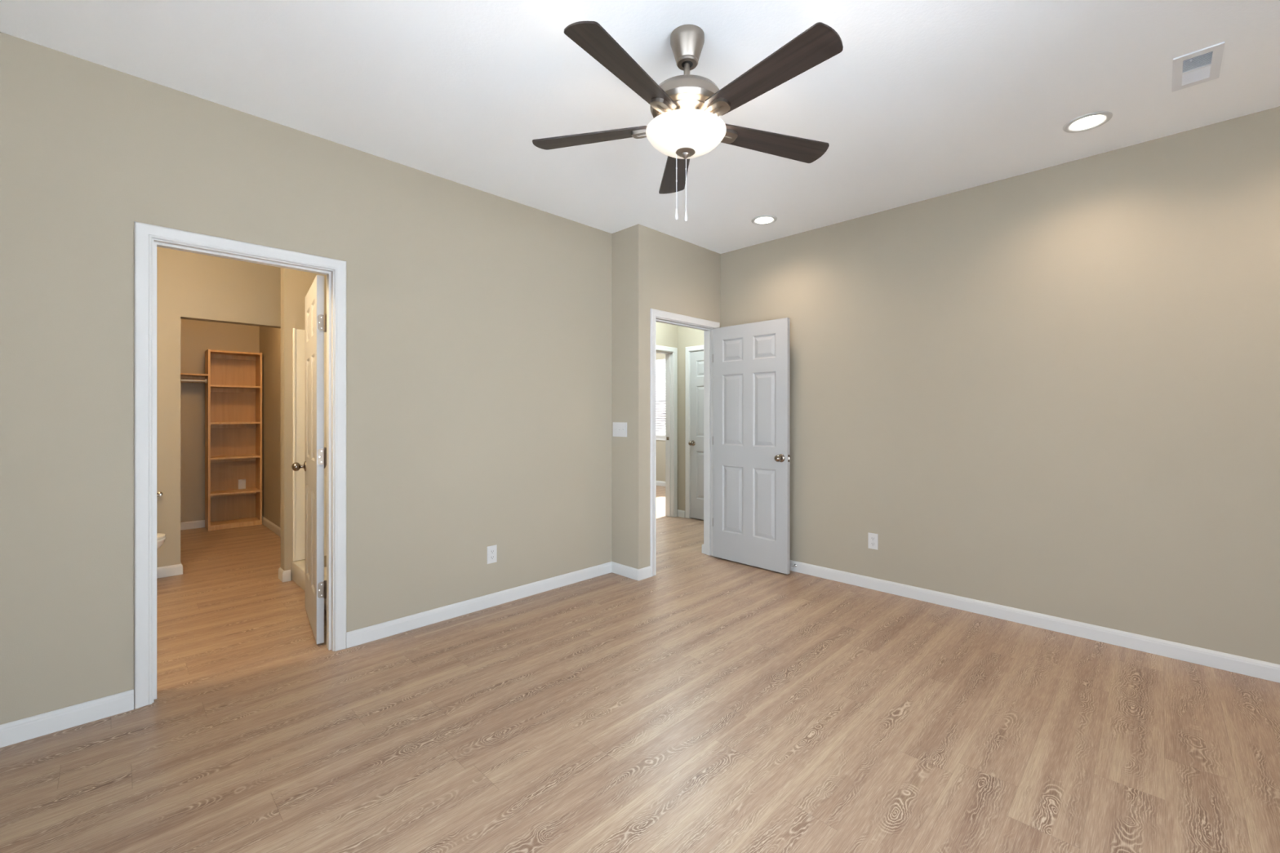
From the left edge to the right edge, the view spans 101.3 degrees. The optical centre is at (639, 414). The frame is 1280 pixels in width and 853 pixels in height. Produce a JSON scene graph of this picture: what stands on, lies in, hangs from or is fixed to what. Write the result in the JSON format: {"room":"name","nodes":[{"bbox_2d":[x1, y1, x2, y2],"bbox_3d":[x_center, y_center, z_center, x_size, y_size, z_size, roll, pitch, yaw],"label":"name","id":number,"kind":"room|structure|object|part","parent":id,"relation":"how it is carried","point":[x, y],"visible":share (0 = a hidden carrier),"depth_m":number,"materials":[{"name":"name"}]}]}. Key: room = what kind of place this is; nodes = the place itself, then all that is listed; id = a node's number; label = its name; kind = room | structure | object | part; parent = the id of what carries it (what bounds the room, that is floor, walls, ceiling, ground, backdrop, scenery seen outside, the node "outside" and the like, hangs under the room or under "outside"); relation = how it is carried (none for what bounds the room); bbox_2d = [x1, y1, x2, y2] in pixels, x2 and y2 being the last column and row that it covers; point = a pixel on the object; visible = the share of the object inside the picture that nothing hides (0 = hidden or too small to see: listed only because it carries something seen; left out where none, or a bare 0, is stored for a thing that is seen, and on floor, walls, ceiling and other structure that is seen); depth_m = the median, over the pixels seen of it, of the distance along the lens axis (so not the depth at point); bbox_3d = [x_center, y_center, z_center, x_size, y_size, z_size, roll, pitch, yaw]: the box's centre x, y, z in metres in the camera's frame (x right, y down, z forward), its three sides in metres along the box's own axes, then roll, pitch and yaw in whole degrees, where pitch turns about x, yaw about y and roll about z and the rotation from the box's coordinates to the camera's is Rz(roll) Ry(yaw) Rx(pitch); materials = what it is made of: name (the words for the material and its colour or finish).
{"room":"empty bedroom","nodes":[
{"label":"empty bedroom","id":0,"kind":"room"},
{"bbox_2d":[156,246,280,567],"bbox_3d":[-3.697,-0.098,4.234,0.120,2.740,1.700,0,0,45],"label":"wall","id":1,"kind":"structure","parent":0,"point":[190,286],"depth_m":4.18,"materials":[{"name":"beige paint"}]},
{"bbox_2d":[156,492,162,496],"bbox_3d":[-3.769,0.620,4.027,0.070,0.036,0.161,0,0,45],"label":"toilet paper holder","id":2,"kind":"object","parent":1,"relation":"attached to","point":[158,494],"visible":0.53,"depth_m":4.08,"materials":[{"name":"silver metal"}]},
{"bbox_2d":[180,318,259,522],"bbox_3d":[-5.167,-0.098,5.778,0.120,2.740,1.820,0,0,45],"label":"wall","id":3,"kind":"structure","parent":0,"point":[197,337],"depth_m":5.88,"materials":[{"name":"beige paint"}]},
{"bbox_2d":[180,373,208,382],"bbox_3d":[-5.243,-0.397,5.411,0.286,0.095,1.193,0,0,45],"label":"shelf","id":4,"kind":"object","parent":3,"relation":"attached to","point":[184,377],"visible":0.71,"depth_m":5.77,"materials":[{"name":"brown wood"}]},
{"bbox_3d":[-5.201,-0.373,5.375,0.026,0.026,1.170,0,0,45],"label":"hanging rod","id":5,"kind":"part","parent":4,"relation":"part of","materials":[{"name":"brown"}]},
{"bbox_2d":[238,479,245,488],"bbox_3d":[-4.672,0.817,6.161,0.006,0.114,0.070,0,0,45],"label":"blank wall plate","id":6,"kind":"object","parent":3,"relation":"attached to","point":[242,483],"visible":1,"depth_m":6.16,"materials":[{"name":"grey plastic"}]},
{"bbox_2d":[259,326,280,528],"bbox_3d":[-3.527,-0.098,5.347,2.816,2.740,0.120,0,0,45],"label":"wall","id":7,"kind":"structure","parent":0,"point":[269,337],"depth_m":5.82,"materials":[{"name":"beige paint"}]},
{"bbox_2d":[156,515,280,578],"bbox_3d":[-3.605,1.230,4.143,4.401,0.083,1.700,0,0,45],"label":"baseboard","id":8,"kind":"structure","parent":7,"relation":"attached to","point":[194,524],"depth_m":5.56,"materials":[{"name":"grey paint"}]},
{"bbox_2d":[280,267,326,580],"bbox_3d":[-2.412,-0.098,4.386,0.120,2.740,0.973,0,0,45],"label":"wall","id":9,"kind":"structure","parent":0,"point":[295,285],"depth_m":4.03,"materials":[{"name":"beige paint"}]},
{"bbox_2d":[278,567,290,582],"bbox_3d":[-2.646,1.230,4.151,0.146,0.083,0.336,0,0,45],"label":"baseboard","id":10,"kind":"structure","parent":9,"relation":"attached to","point":[283,575],"depth_m":4.01,"materials":[{"name":"grey paint"}]},
{"bbox_2d":[0,31,611,724],"bbox_3d":[-1.541,-0.098,3.014,0.120,2.740,3.606,0,0,45],"label":"wall","id":11,"kind":"structure","parent":0,"point":[478,322],"depth_m":2.69,"materials":[{"name":"beige paint"}]},
{"bbox_2d":[133,221,346,709],"bbox_3d":[-1.941,0.217,2.611,0.154,2.107,0.832,0,0,45],"label":"door frame","id":12,"kind":"structure","parent":11,"relation":"attached to","point":[147,237],"depth_m":2.35,"materials":[{"name":"grey paint"}]},
{"bbox_2d":[291,275,326,644],"bbox_3d":[-1.964,0.246,3.159,0.189,2.028,0.738,0,0,-37],"label":"door","id":13,"kind":"structure","parent":11,"relation":"in","point":[314,464],"depth_m":2.96,"materials":[{"name":"grey paint"}]},
{"bbox_3d":[-2.187,0.332,3.362,0.077,0.066,0.066,0,0,-37],"label":"knob","id":14,"kind":"part","parent":13,"relation":"part of","materials":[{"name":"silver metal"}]},
{"bbox_2d":[487,545,497,564],"bbox_3d":[-0.982,0.928,3.486,0.007,0.114,0.070,0,0,45],"label":"wall outlet","id":15,"kind":"object","parent":11,"relation":"attached to","point":[491,550],"visible":1,"depth_m":3.48,"materials":[{"name":"grey plastic"}]},
{"bbox_2d":[611,223,648,568],"bbox_3d":[-1.796,-0.098,5.891,5.149,2.740,0.118,0,0,45],"label":"wall","id":16,"kind":"structure","parent":0,"point":[629,246],"depth_m":4.11,"materials":[{"name":"beige paint"}]},
{"bbox_2d":[613,422,626,436],"bbox_3d":[-0.165,0.117,4.177,0.164,0.114,0.015,0,0,45],"label":"light switch","id":17,"kind":"object","parent":16,"relation":"attached to","point":[620,428],"visible":1,"depth_m":4.17,"materials":[{"name":"grey plastic"}]},
{"bbox_2d":[0,560,1279,747],"bbox_3d":[0.350,1.230,1.883,4.157,0.083,4.666,0,0,45],"label":"baseboard","id":18,"kind":"structure","parent":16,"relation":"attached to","point":[40,725],"depth_m":3.02,"materials":[{"name":"grey paint"}]},
{"bbox_2d":[0,485,1279,852],"bbox_3d":[-0.307,1.272,4.659,9.240,0.001,7.920,0,0,45],"label":"floor","id":19,"kind":"structure","parent":0,"point":[703,704],"depth_m":2.13,"materials":[{"name":"brown wood"}]},
{"bbox_2d":[156,533,165,550],"bbox_3d":[-3.617,0.884,3.482,0.450,0.774,0.701,0,0,45],"label":"toilet","id":20,"kind":"object","parent":19,"relation":"on","point":[161,537],"visible":0.09,"depth_m":3.66,"materials":[{"name":"white ceramic"}]},
{"bbox_3d":[-3.591,1.079,3.508,0.360,0.385,0.612,0,0,45],"label":"bowl","id":21,"kind":"part","parent":20,"relation":"part of","materials":[{"name":"white ceramic"}]},
{"bbox_3d":[-3.550,0.875,3.550,0.370,0.019,0.510,0,0,45],"label":"seat","id":22,"kind":"part","parent":20,"relation":"part of","materials":[{"name":"white ceramic"}]},
{"bbox_3d":[-3.550,0.851,3.550,0.368,0.026,0.508,0,0,45],"label":"lid","id":23,"kind":"part","parent":20,"relation":"part of","materials":[{"name":"white ceramic"}]},
{"bbox_2d":[204,349,262,531],"bbox_3d":[-4.647,0.277,6.004,0.276,1.989,0.486,0,0,45],"label":"bookshelf","id":24,"kind":"object","parent":19,"relation":"on","point":[233,386],"visible":1,"depth_m":6.07,"materials":[{"name":"brown wood"}]},
{"bbox_3d":[-4.811,0.277,5.839,0.276,1.989,0.019,0,0,45],"label":"panel","id":25,"kind":"part","parent":24,"relation":"part of","materials":[{"name":"brown wood"}]},
{"bbox_3d":[-4.647,-0.705,6.004,0.276,0.019,0.448,0,0,45],"label":"panel","id":26,"kind":"part","parent":24,"relation":"part of","materials":[{"name":"brown wood"}]},
{"bbox_3d":[-4.645,-0.321,6.003,0.268,0.019,0.448,0,0,45],"label":"shelf","id":27,"kind":"part","parent":24,"relation":"part of","materials":[{"name":"brown wood"}]},
{"bbox_3d":[-4.645,0.092,6.003,0.268,0.019,0.448,0,0,45],"label":"shelf","id":28,"kind":"part","parent":24,"relation":"part of","materials":[{"name":"brown wood"}]},
{"bbox_3d":[-4.645,0.483,6.003,0.268,0.019,0.448,0,0,45],"label":"shelf","id":29,"kind":"part","parent":24,"relation":"part of","materials":[{"name":"brown wood"}]},
{"bbox_3d":[-4.645,0.880,6.003,0.268,0.019,0.448,0,0,45],"label":"shelf","id":30,"kind":"part","parent":24,"relation":"part of","materials":[{"name":"brown wood"}]},
{"bbox_3d":[-4.645,1.228,6.003,0.268,0.019,0.448,0,0,45],"label":"shelf","id":31,"kind":"part","parent":24,"relation":"part of","materials":[{"name":"brown wood"}]},
{"bbox_3d":[-4.482,0.277,6.170,0.276,1.989,0.019,0,0,45],"label":"panel","id":32,"kind":"part","parent":24,"relation":"part of","materials":[{"name":"brown wood"}]},
{"bbox_2d":[292,328,326,610],"bbox_3d":[-1.832,0.302,3.845,1.464,1.937,0.924,0,0,45],"label":"shower stall","id":33,"kind":"object","parent":19,"relation":"on","point":[299,335],"visible":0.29,"depth_m":4.06,"materials":[{"name":"white plastic"}]},
{"bbox_2d":[0,0,1279,253],"bbox_3d":[-0.307,-1.528,4.659,9.240,0.120,7.920,0,0,45],"label":"ceiling","id":34,"kind":"structure","parent":0,"point":[921,100],"depth_m":2.31,"materials":[{"name":"white paint"}]},
{"bbox_2d":[532,21,843,222],"bbox_3d":[0.185,-1.114,2.006,1.225,0.707,1.234,0,0,45],"label":"ceiling fan","id":35,"kind":"object","parent":34,"relation":"hanging from","point":[686,109],"visible":1,"depth_m":1.92,"materials":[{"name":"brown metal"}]},
{"bbox_3d":[-0.196,-1.136,2.152,0.512,0.006,0.131,1,12,16],"label":"blade","id":36,"kind":"part","parent":35,"relation":"part of","materials":[{"name":"brown wood"}]},
{"bbox_3d":[-0.042,-1.126,1.719,0.131,0.006,0.512,15,8,33],"label":"blade","id":37,"kind":"part","parent":35,"relation":"part of","materials":[{"name":"brown wood"}]},
{"bbox_3d":[0.167,-1.135,2.433,0.131,0.006,0.512,-10,1,-2],"label":"blade","id":38,"kind":"part","parent":35,"relation":"part of","materials":[{"name":"brown wood"}]},
{"bbox_3d":[0.144,-0.916,2.060,0.005,0.215,0.005,0,0,45],"label":"pull chain","id":39,"kind":"part","parent":35,"relation":"part of","materials":[{"name":"white metal"}]},
{"bbox_3d":[0.144,-0.789,2.060,0.011,0.047,0.011,0,0,11],"label":"chain pull","id":40,"kind":"part","parent":35,"relation":"part of","materials":[{"name":"grey plastic"}]},
{"bbox_3d":[0.181,-0.913,2.065,0.005,0.220,0.005,0,0,45],"label":"pull chain","id":41,"kind":"part","parent":35,"relation":"part of","materials":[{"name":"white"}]},
{"bbox_3d":[0.181,-0.784,2.065,0.011,0.047,0.011,0,0,-11],"label":"chain pull","id":42,"kind":"part","parent":35,"relation":"part of","materials":[{"name":"grey plastic"}]},
{"bbox_3d":[0.178,-1.065,2.043,0.311,0.090,0.311,0,0,45],"label":"lamp shade","id":43,"kind":"part","parent":35,"relation":"part of","materials":[{"name":"white glass"}]},
{"bbox_3d":[0.418,-1.119,1.733,0.131,0.006,0.512,14,-7,-37],"label":"blade","id":44,"kind":"part","parent":35,"relation":"part of","materials":[{"name":"brown wood"}]},
{"bbox_3d":[0.547,-1.124,2.174,0.512,0.006,0.131,1,-10,-20],"label":"blade","id":45,"kind":"part","parent":35,"relation":"part of","materials":[{"name":"brown wood"}]},
{"bbox_2d":[751,215,777,224],"bbox_3d":[0.935,-1.462,3.950,0.190,0.012,0.190,0,0,45],"label":"recessed light","id":46,"kind":"object","parent":34,"relation":"in","point":[762,220],"visible":1,"depth_m":3.93,"materials":[{"name":"white"}]},
{"bbox_2d":[1062,111,1112,133],"bbox_3d":[2.243,-1.462,2.631,0.190,0.012,0.190,0,0,45],"label":"recessed light","id":47,"kind":"object","parent":34,"relation":"in","point":[1091,121],"visible":1,"depth_m":2.62,"materials":[{"name":"grey"}]},
{"bbox_2d":[1172,41,1224,92],"bbox_3d":[2.354,-1.462,2.219,0.143,0.012,0.303,0,0,45],"label":"ceiling vent","id":48,"kind":"object","parent":34,"relation":"in","point":[1202,65],"visible":1,"depth_m":2.21,"materials":[{"name":"white paint"}]},
{"bbox_2d":[656,353,665,481],"bbox_3d":[1.075,-0.098,8.783,5.149,2.740,0.120,0,0,45],"label":"wall","id":49,"kind":"structure","parent":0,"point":[660,444],"depth_m":9.39,"materials":[{"name":"beige paint"}]},
{"bbox_2d":[656,480,665,486],"bbox_3d":[-0.917,1.230,7.889,3.582,0.083,3.956,0,0,45],"label":"baseboard","id":50,"kind":"structure","parent":49,"relation":"attached to","point":[658,482],"depth_m":9.38,"materials":[{"name":"grey paint"}]},
{"bbox_2d":[656,363,665,440],"bbox_3d":[0.362,-0.267,9.448,1.180,1.442,0.120,0,0,45],"label":"window","id":51,"kind":"structure","parent":49,"relation":"attached to","point":[658,437],"depth_m":9.39,"materials":[{"name":"grey paint"}]},
{"bbox_2d":[656,359,665,435],"bbox_3d":[0.317,-0.308,9.403,1.090,1.350,0.063,0,0,45],"label":"window blind","id":52,"kind":"object","parent":49,"relation":"attached to","point":[660,361],"visible":0.29,"depth_m":9.35,"materials":[{"name":"white plastic"}]},
{"bbox_2d":[656,363,665,433],"bbox_3d":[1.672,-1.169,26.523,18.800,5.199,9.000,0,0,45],"label":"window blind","id":53,"kind":"structure","parent":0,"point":[657,363],"depth_m":21.72,"materials":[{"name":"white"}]},
{"bbox_2d":[656,321,677,347],"bbox_3d":[0.396,-0.098,6.585,0.118,2.740,3.956,0,0,45],"label":"wall","id":54,"kind":"structure","parent":0,"point":[666,334],"depth_m":6.43,"materials":[{"name":"beige paint"}]},
{"bbox_2d":[656,345,677,516],"bbox_3d":[0.117,0.217,6.305,0.152,2.107,0.844,0,0,45],"label":"door frame","id":55,"kind":"structure","parent":54,"relation":"attached to","point":[671,353],"depth_m":6.54,"materials":[{"name":"grey paint"}]},
{"bbox_2d":[648,227,720,566],"bbox_3d":[1.424,-0.098,5.564,0.118,2.740,3.956,0,0,45],"label":"wall","id":56,"kind":"structure","parent":0,"point":[685,277],"depth_m":4.39,"materials":[{"name":"beige paint"}]},
{"bbox_2d":[650,308,719,576],"bbox_3d":[0.361,0.217,4.481,0.135,2.107,0.897,0,0,45],"label":"door frame","id":57,"kind":"structure","parent":56,"relation":"attached to","point":[656,315],"depth_m":4.48,"materials":[{"name":"grey paint"}]},
{"bbox_2d":[677,325,703,517],"bbox_3d":[0.985,-0.098,6.151,1.331,2.740,0.118,0,0,45],"label":"wall","id":58,"kind":"structure","parent":0,"point":[686,336],"depth_m":6.52,"materials":[{"name":"beige paint"}]},
{"bbox_2d":[677,509,684,517],"bbox_3d":[0.511,1.230,6.529,0.124,0.083,0.013,0,0,45],"label":"baseboard","id":59,"kind":"structure","parent":58,"relation":"attached to","point":[681,513],"depth_m":6.52,"materials":[{"name":"grey paint"}]},
{"bbox_2d":[685,345,703,518],"bbox_3d":[0.890,0.217,6.246,0.790,2.107,0.152,0,0,45],"label":"door frame","id":60,"kind":"structure","parent":58,"relation":"attached to","point":[699,348],"depth_m":6.44,"materials":[{"name":"grey paint"}]},
{"bbox_2d":[688,351,703,519],"bbox_3d":[0.862,0.246,6.220,0.678,2.028,0.189,0,0,45],"label":"door","id":61,"kind":"structure","parent":58,"relation":"in","point":[696,442],"depth_m":6.37,"materials":[{"name":"grey paint"}]},
{"bbox_3d":[0.623,0.345,6.378,0.066,0.066,0.077,0,0,45],"label":"knob","id":62,"kind":"part","parent":61,"relation":"part of","materials":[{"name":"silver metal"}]},
{"bbox_2d":[720,106,1279,664],"bbox_3d":[2.144,-0.098,3.474,3.851,2.740,0.120,0,0,45],"label":"wall","id":63,"kind":"structure","parent":0,"point":[1055,390],"depth_m":3.06,"materials":[{"name":"beige paint"}]},
{"bbox_2d":[712,317,790,574],"bbox_3d":[0.912,0.246,4.430,0.189,2.028,0.782,0,0,-44],"label":"door","id":64,"kind":"structure","parent":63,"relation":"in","point":[751,362],"depth_m":4.38,"materials":[{"name":"grey paint"}]},
{"bbox_3d":[1.099,0.345,4.157,0.077,0.066,0.066,0,0,-44],"label":"knob","id":65,"kind":"part","parent":64,"relation":"part of","materials":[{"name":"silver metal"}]},
{"bbox_2d":[867,532,878,550],"bbox_3d":[1.699,0.922,3.826,0.070,0.114,0.007,0,0,45],"label":"wall outlet","id":66,"kind":"object","parent":63,"relation":"attached to","point":[873,539],"visible":1,"depth_m":3.82,"materials":[{"name":"grey plastic"}]}
]}

